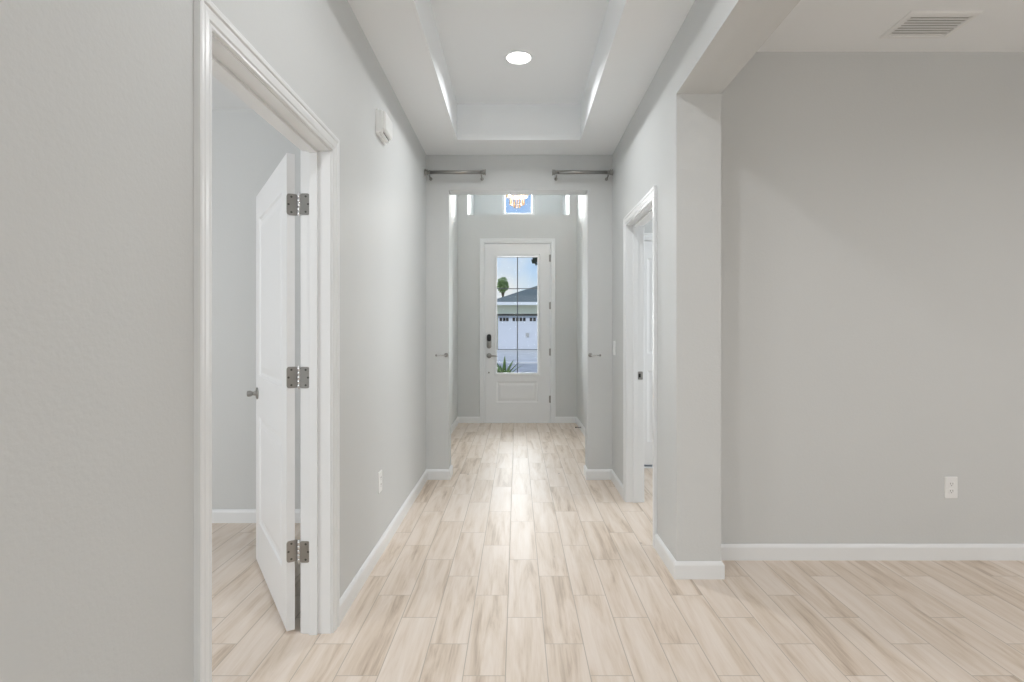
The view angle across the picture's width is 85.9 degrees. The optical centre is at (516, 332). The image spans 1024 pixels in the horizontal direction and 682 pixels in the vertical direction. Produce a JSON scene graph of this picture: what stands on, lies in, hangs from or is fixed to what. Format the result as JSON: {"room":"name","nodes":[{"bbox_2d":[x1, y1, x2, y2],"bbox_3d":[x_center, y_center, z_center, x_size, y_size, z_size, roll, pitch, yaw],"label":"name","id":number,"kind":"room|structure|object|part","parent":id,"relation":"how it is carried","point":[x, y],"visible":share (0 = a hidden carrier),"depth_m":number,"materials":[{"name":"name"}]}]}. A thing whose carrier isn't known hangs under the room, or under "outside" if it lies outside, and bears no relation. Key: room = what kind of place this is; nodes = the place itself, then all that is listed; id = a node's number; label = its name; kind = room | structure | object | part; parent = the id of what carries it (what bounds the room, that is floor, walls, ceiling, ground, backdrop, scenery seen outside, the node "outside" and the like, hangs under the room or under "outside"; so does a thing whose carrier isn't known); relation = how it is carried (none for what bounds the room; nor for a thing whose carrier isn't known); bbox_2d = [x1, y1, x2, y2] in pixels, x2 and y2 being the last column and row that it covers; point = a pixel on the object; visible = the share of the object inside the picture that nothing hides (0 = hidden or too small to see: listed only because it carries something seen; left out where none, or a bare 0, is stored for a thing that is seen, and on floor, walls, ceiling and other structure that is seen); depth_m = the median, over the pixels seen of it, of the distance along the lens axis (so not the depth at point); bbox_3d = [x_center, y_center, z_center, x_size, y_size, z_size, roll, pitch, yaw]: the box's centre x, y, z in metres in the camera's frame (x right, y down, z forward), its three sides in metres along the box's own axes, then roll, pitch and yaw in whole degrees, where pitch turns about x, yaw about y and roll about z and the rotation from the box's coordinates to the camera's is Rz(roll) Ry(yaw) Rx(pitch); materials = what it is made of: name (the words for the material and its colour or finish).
{"room":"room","nodes":[
{"label":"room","id":0,"kind":"room"},
{"bbox_2d":[0,0,425,681],"bbox_3d":[-0.834,-0.135,0.497,0.117,2.770,8.395,0,0,0],"label":"wall","id":1,"kind":"structure","parent":0,"point":[97,96],"depth_m":1.11,"materials":[{"name":"white paint"}]},
{"bbox_2d":[194,0,339,681],"bbox_3d":[-0.961,0.213,2.218,0.468,2.074,1.836,0,0,-18],"label":"door","id":2,"kind":"structure","parent":1,"relation":"in","point":[221,51],"depth_m":2.29,"materials":[{"name":"white paint"}]},
{"bbox_3d":[-1.422,0.325,2.953,0.054,0.064,0.064,0,0,-33],"label":"knob","id":3,"kind":"part","parent":2,"relation":"part of","materials":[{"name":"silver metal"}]},
{"bbox_3d":[-0.901,0.213,1.836,0.018,2.074,1.036,0,0,0],"label":"casing","id":4,"kind":"part","parent":2,"relation":"part of","materials":[{"name":"white paint"}]},
{"bbox_2d":[378,470,381,493],"bbox_3d":[-0.771,0.838,3.105,0.008,0.118,0.072,0,0,0],"label":"wall outlet","id":5,"kind":"object","parent":1,"relation":"attached to","point":[380,471],"visible":1,"depth_m":3.09,"materials":[{"name":"white plastic"}]},
{"bbox_2d":[340,469,427,622],"bbox_3d":[-0.768,1.206,0.547,0.014,0.087,8.295,0,0,0],"label":"baseboard","id":6,"kind":"structure","parent":1,"relation":"attached to","point":[348,597],"depth_m":3.00,"materials":[{"name":"white paint"}]},
{"bbox_2d":[376,108,392,144],"bbox_3d":[-0.749,-1.166,3.115,0.052,0.138,0.200,0,0,0],"label":"door chime","id":7,"kind":"object","parent":1,"relation":"attached to","point":[384,126],"visible":1,"depth_m":3.05,"materials":[{"name":"white plastic"}]},
{"bbox_3d":[-0.769,-1.166,3.115,0.012,0.138,0.200,0,0,0],"label":"plate","id":8,"kind":"part","parent":7,"relation":"part of","materials":[{"name":"white plastic"}]},
{"bbox_2d":[212,76,252,109],"bbox_3d":[-2.506,-1.538,1.975,3.228,0.125,3.550,0,0,0],"label":"ceiling","id":9,"kind":"structure","parent":0,"point":[223,98],"depth_m":3.47,"materials":[{"name":"white paint"}]},
{"bbox_2d":[212,110,299,508],"bbox_3d":[-2.506,-0.150,1.975,3.228,2.800,3.550,0,0,0],"label":"wall","id":10,"kind":"structure","parent":0,"point":[246,149],"depth_m":3.63,"materials":[{"name":"white paint"}]},
{"bbox_2d":[212,509,299,522],"bbox_3d":[-2.446,1.206,1.975,3.108,0.087,3.310,0,0,0],"label":"baseboard","id":11,"kind":"structure","parent":10,"relation":"attached to","point":[218,515],"depth_m":3.62,"materials":[{"name":"white paint"}]},
{"bbox_2d":[451,195,457,424],"bbox_3d":[-0.883,-0.800,6.253,0.117,4.100,2.785,0,0,0],"label":"wall","id":12,"kind":"structure","parent":0,"point":[454,198],"depth_m":7.26,"materials":[{"name":"white paint"}]},
{"bbox_2d":[451,417,458,433],"bbox_3d":[-0.818,1.206,6.253,0.014,0.087,2.785,0,0,0],"label":"baseboard","id":13,"kind":"structure","parent":12,"relation":"attached to","point":[453,426],"depth_m":7.17,"materials":[{"name":"white paint"}]},
{"bbox_2d":[497,257,536,257],"bbox_3d":[0.000,-1.430,8.900,3.800,0.120,2.200,0,0,0],"label":"soffit","id":14,"kind":"structure","parent":0,"point":[497,257],"depth_m":9.98,"materials":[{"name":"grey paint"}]},
{"bbox_2d":[458,195,576,416],"bbox_3d":[0.004,-0.800,8.287,1.891,4.100,1.285,0,0,0],"label":"wall","id":15,"kind":"structure","parent":0,"point":[479,216],"depth_m":7.65,"materials":[{"name":"white paint"}]},
{"bbox_2d":[458,417,575,422],"bbox_3d":[0.004,1.206,7.638,1.657,0.087,0.014,0,0,0],"label":"baseboard","id":16,"kind":"structure","parent":15,"relation":"attached to","point":[461,419],"depth_m":7.63,"materials":[{"name":"white paint"}]},
{"bbox_2d":[480,238,555,422],"bbox_3d":[0.009,-0.033,7.691,1.051,2.566,0.211,0,0,0],"label":"door","id":17,"kind":"structure","parent":15,"relation":"in","point":[517,397],"depth_m":7.65,"materials":[{"name":"white paint"}]},
{"bbox_2d":[502,195,534,214],"bbox_3d":[0.024,-2.192,8.822,0.512,0.615,0.065,0,0,0],"label":"window","id":18,"kind":"structure","parent":15,"relation":"in","point":[503,196],"depth_m":8.79,"materials":[{"name":"white paint"}]},
{"bbox_2d":[426,155,611,468],"bbox_3d":[0.019,-0.800,4.777,1.822,4.100,0.165,0,0,0],"label":"wall","id":19,"kind":"structure","parent":0,"point":[505,174],"depth_m":4.70,"materials":[{"name":"white paint"}]},
{"bbox_2d":[427,465,452,479],"bbox_3d":[-0.697,1.206,4.777,0.257,0.087,0.193,0,0,0],"label":"baseboard","id":20,"kind":"structure","parent":19,"relation":"attached to","point":[433,474],"depth_m":4.68,"materials":[{"name":"white paint"}]},
{"bbox_2d":[424,169,485,180],"bbox_3d":[-0.516,-1.335,4.635,0.511,0.070,0.121,0,0,0],"label":"curtain rod","id":21,"kind":"object","parent":19,"relation":"attached to","point":[426,172],"visible":1,"depth_m":4.59,"materials":[{"name":"grey metal"}]},
{"bbox_3d":[-0.516,-1.344,4.600,0.469,0.030,0.030,0,0,0],"label":"rod","id":22,"kind":"part","parent":21,"relation":"part of","materials":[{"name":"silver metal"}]},
{"bbox_2d":[552,169,612,180],"bbox_3d":[0.548,-1.335,4.635,0.506,0.070,0.121,0,0,0],"label":"curtain rod","id":23,"kind":"object","parent":19,"relation":"attached to","point":[610,172],"visible":1,"depth_m":4.59,"materials":[{"name":"grey metal"}]},
{"bbox_3d":[0.548,-1.344,4.600,0.464,0.030,0.030,0,0,0],"label":"rod","id":24,"kind":"part","parent":23,"relation":"part of","materials":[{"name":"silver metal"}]},
{"bbox_2d":[583,465,611,479],"bbox_3d":[0.711,1.206,4.777,0.243,0.087,0.193,0,0,0],"label":"baseboard","id":25,"kind":"structure","parent":19,"relation":"attached to","point":[590,474],"depth_m":4.68,"materials":[{"name":"white paint"}]},
{"bbox_2d":[212,423,1023,681],"bbox_3d":[0.500,1.310,2.050,9.000,0.120,11.500,0,0,0],"label":"floor","id":26,"kind":"structure","parent":0,"point":[516,566],"depth_m":2.54,"materials":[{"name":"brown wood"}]},
{"bbox_2d":[644,218,652,232],"bbox_3d":[2.365,-0.135,4.327,2.870,2.770,2.347,0,0,0],"label":"wall","id":27,"kind":"structure","parent":0,"point":[648,228],"depth_m":5.09,"materials":[{"name":"white paint"}]},
{"bbox_2d":[644,233,652,467],"bbox_3d":[1.480,0.163,5.140,0.907,2.174,0.136,0,0,0],"label":"door","id":28,"kind":"structure","parent":27,"relation":"in","point":[648,237],"depth_m":5.09,"materials":[{"name":"white paint"}]},
{"bbox_3d":[1.480,0.163,5.081,0.907,2.174,0.018,0,0,0],"label":"casing","id":29,"kind":"part","parent":28,"relation":"part of","materials":[{"name":"white paint"}]},
{"bbox_2d":[347,0,1023,154],"bbox_3d":[2.112,-1.712,0.497,6.009,0.383,8.395,0,0,0],"label":"ceiling","id":30,"kind":"structure","parent":0,"point":[593,64],"depth_m":3.24,"materials":[{"name":"white paint"}]},
{"bbox_2d":[504,50,532,64],"bbox_3d":[0.012,-1.800,3.600,0.188,0.006,0.188,0,0,0],"label":"recessed light","id":31,"kind":"object","parent":30,"relation":"in","point":[517,57],"visible":1,"depth_m":3.59,"materials":[{"name":"white paint"}]},
{"bbox_2d":[507,52,530,63],"bbox_3d":[0.012,-1.800,3.600,0.154,0.004,0.154,0,0,0],"label":"diffuser","id":32,"kind":"object","parent":31,"relation":"attached to","point":[512,57],"depth_m":3.59,"materials":[{"name":"white plastic"}]},
{"bbox_2d":[879,11,983,38],"bbox_3d":[2.076,-1.548,2.770,0.350,0.009,0.240,0,0,0],"label":"ceiling vent","id":33,"kind":"object","parent":30,"relation":"in","point":[916,24],"visible":1,"depth_m":2.76,"materials":[{"name":"white metal"}]},
{"bbox_2d":[577,0,799,560],"bbox_3d":[0.926,-0.800,3.522,0.227,4.100,8.245,0,0,0],"label":"wall","id":34,"kind":"structure","parent":0,"point":[671,143],"depth_m":2.80,"materials":[{"name":"white paint"}]},
{"bbox_2d":[576,417,584,435],"bbox_3d":[0.825,1.206,6.253,0.014,0.087,2.785,0,0,0],"label":"baseboard","id":35,"kind":"structure","parent":34,"relation":"attached to","point":[578,422],"depth_m":7.08,"materials":[{"name":"white paint"}]},
{"bbox_2d":[613,341,615,354],"bbox_3d":[0.807,0.125,4.575,0.012,0.118,0.072,0,0,0],"label":"light switch","id":36,"kind":"object","parent":34,"relation":"attached to","point":[614,342],"visible":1,"depth_m":4.55,"materials":[{"name":"white plastic"}]},
{"bbox_2d":[623,186,656,547],"bbox_3d":[1.270,0.197,3.659,0.950,2.106,0.931,0,0,0],"label":"door","id":37,"kind":"structure","parent":34,"relation":"in","point":[634,222],"depth_m":4.06,"materials":[{"name":"white paint"}]},
{"bbox_3d":[0.909,0.314,4.056,0.037,0.060,0.003,0,0,0],"label":"strike plate","id":38,"kind":"part","parent":37,"relation":"part of","materials":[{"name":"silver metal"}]},
{"bbox_3d":[0.939,0.197,3.659,0.018,2.106,0.931,0,0,0],"label":"casing","id":39,"kind":"part","parent":37,"relation":"part of","materials":[{"name":"white paint"}]},
{"bbox_2d":[611,470,724,578],"bbox_3d":[0.926,1.206,3.743,0.255,0.087,1.905,0,0,0],"label":"baseboard","id":40,"kind":"structure","parent":34,"relation":"attached to","point":[678,569],"depth_m":2.79,"materials":[{"name":"white paint"}]},
{"bbox_2d":[721,52,1023,543],"bbox_3d":[3.020,-0.151,3.095,3.960,2.802,0.117,0,0,0],"label":"wall","id":41,"kind":"structure","parent":0,"point":[872,203],"depth_m":3.04,"materials":[{"name":"white paint"}]},
{"bbox_2d":[721,544,1023,559],"bbox_3d":[3.020,1.206,3.029,3.960,0.087,0.014,0,0,0],"label":"baseboard","id":42,"kind":"structure","parent":41,"relation":"attached to","point":[728,551],"depth_m":3.02,"materials":[{"name":"white paint"}]},
{"bbox_2d":[944,477,957,497],"bbox_3d":[2.393,0.852,3.032,0.072,0.118,0.008,0,0,0],"label":"wall outlet","id":43,"kind":"object","parent":41,"relation":"attached to","point":[950,483],"visible":1,"depth_m":3.03,"materials":[{"name":"white plastic"}]},
{"bbox_2d":[948,489,954,493],"bbox_3d":[2.393,0.872,3.029,0.033,0.029,0.003,0,0,0],"label":"receptacle","id":44,"kind":"object","parent":43,"relation":"attached to","point":[950,491],"depth_m":3.03,"materials":[{"name":"grey plastic"}]},
{"bbox_2d":[948,481,954,486],"bbox_3d":[2.393,0.833,3.029,0.033,0.029,0.003,0,0,0],"label":"receptacle","id":45,"kind":"object","parent":43,"relation":"attached to","point":[950,483],"depth_m":3.03,"materials":[{"name":"grey plastic"}]},
{"bbox_3d":[0.003,-2.910,6.812,1.891,0.120,4.235,0,0,0],"label":"ceiling","id":46,"kind":"structure","parent":0,"visible":0},
{"bbox_2d":[506,195,527,207],"bbox_3d":[0.000,-2.140,6.300,0.326,1.419,0.324,0,0,0],"label":"chandelier","id":47,"kind":"object","parent":46,"relation":"hanging from","point":[511,203],"visible":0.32,"depth_m":6.26,"materials":[{"name":"silver metal"}]},
{"bbox_3d":[0.000,1.320,9.000,3.800,0.100,2.400,0,0,0],"label":"porch slab","id":48,"kind":"object","parent":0,"visible":0},
{"bbox_2d":[497,357,526,372],"bbox_3d":[-0.233,0.800,8.341,0.894,0.940,0.796,0,0,0],"label":"agave plant","id":49,"kind":"object","parent":48,"relation":"on","point":[500,369],"visible":0.16,"depth_m":8.23,"materials":[{"name":"green plant"}]},
{"label":"outside","id":50,"kind":"structure","parent":0,"visible":0},
{"bbox_3d":[0.000,1.530,65.100,120.000,0.440,109.800,0,0,0],"label":"ground","id":51,"kind":"structure","parent":50,"visible":0},
{"bbox_2d":[497,277,508,296],"bbox_3d":[-1.159,-1.682,44.982,1.099,5.872,0.904,0,0,0],"label":"slender tree","id":52,"kind":"object","parent":51,"relation":"on","point":[503,283],"visible":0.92,"depth_m":44.87,"materials":[{"name":"green plant"}]},
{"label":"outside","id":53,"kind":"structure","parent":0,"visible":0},
{"bbox_2d":[497,350,536,360],"bbox_3d":[1.650,1.285,28.450,9.700,0.530,9.100,0,0,0],"label":"driveway","id":54,"kind":"structure","parent":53,"point":[510,355],"depth_m":27.84,"materials":[{"name":"concrete"}]},
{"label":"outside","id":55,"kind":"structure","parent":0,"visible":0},
{"bbox_2d":[497,286,536,349],"bbox_3d":[3.900,-1.415,37.490,11.400,5.330,10.220,0,0,0],"label":"house","id":56,"kind":"structure","parent":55,"point":[527,299],"depth_m":33.15,"materials":[{"name":"beige paint"}]},
{"bbox_3d":[0.900,-1.090,33.060,4.300,0.120,0.120,0,0,0],"label":"door trim","id":57,"kind":"part","parent":56,"relation":"part of","materials":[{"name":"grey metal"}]},
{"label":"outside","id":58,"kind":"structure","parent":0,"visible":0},
{"bbox_2d":[497,363,536,372],"bbox_3d":[0.000,1.425,20.250,120.000,0.250,6.500,0,0,0],"label":"street","id":59,"kind":"structure","parent":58,"point":[529,367],"depth_m":20.73,"materials":[{"name":"grey asphalt"}]},
{"bbox_2d":[497,361,536,362],"bbox_3d":[0.000,1.390,20.250,120.000,0.320,7.300,0,0,0],"label":"curb","id":60,"kind":"object","parent":59,"relation":"on","point":[497,361],"depth_m":23.73,"materials":[{"name":"white concrete"}]},
{"bbox_2d":[531,258,536,264],"bbox_3d":[1.464,-1.635,22.797,2.130,5.778,2.114,0,0,0],"label":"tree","id":61,"kind":"object","parent":59,"relation":"on","point":[534,260],"visible":0.02,"depth_m":22.63,"materials":[{"name":"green plant"}]}
]}

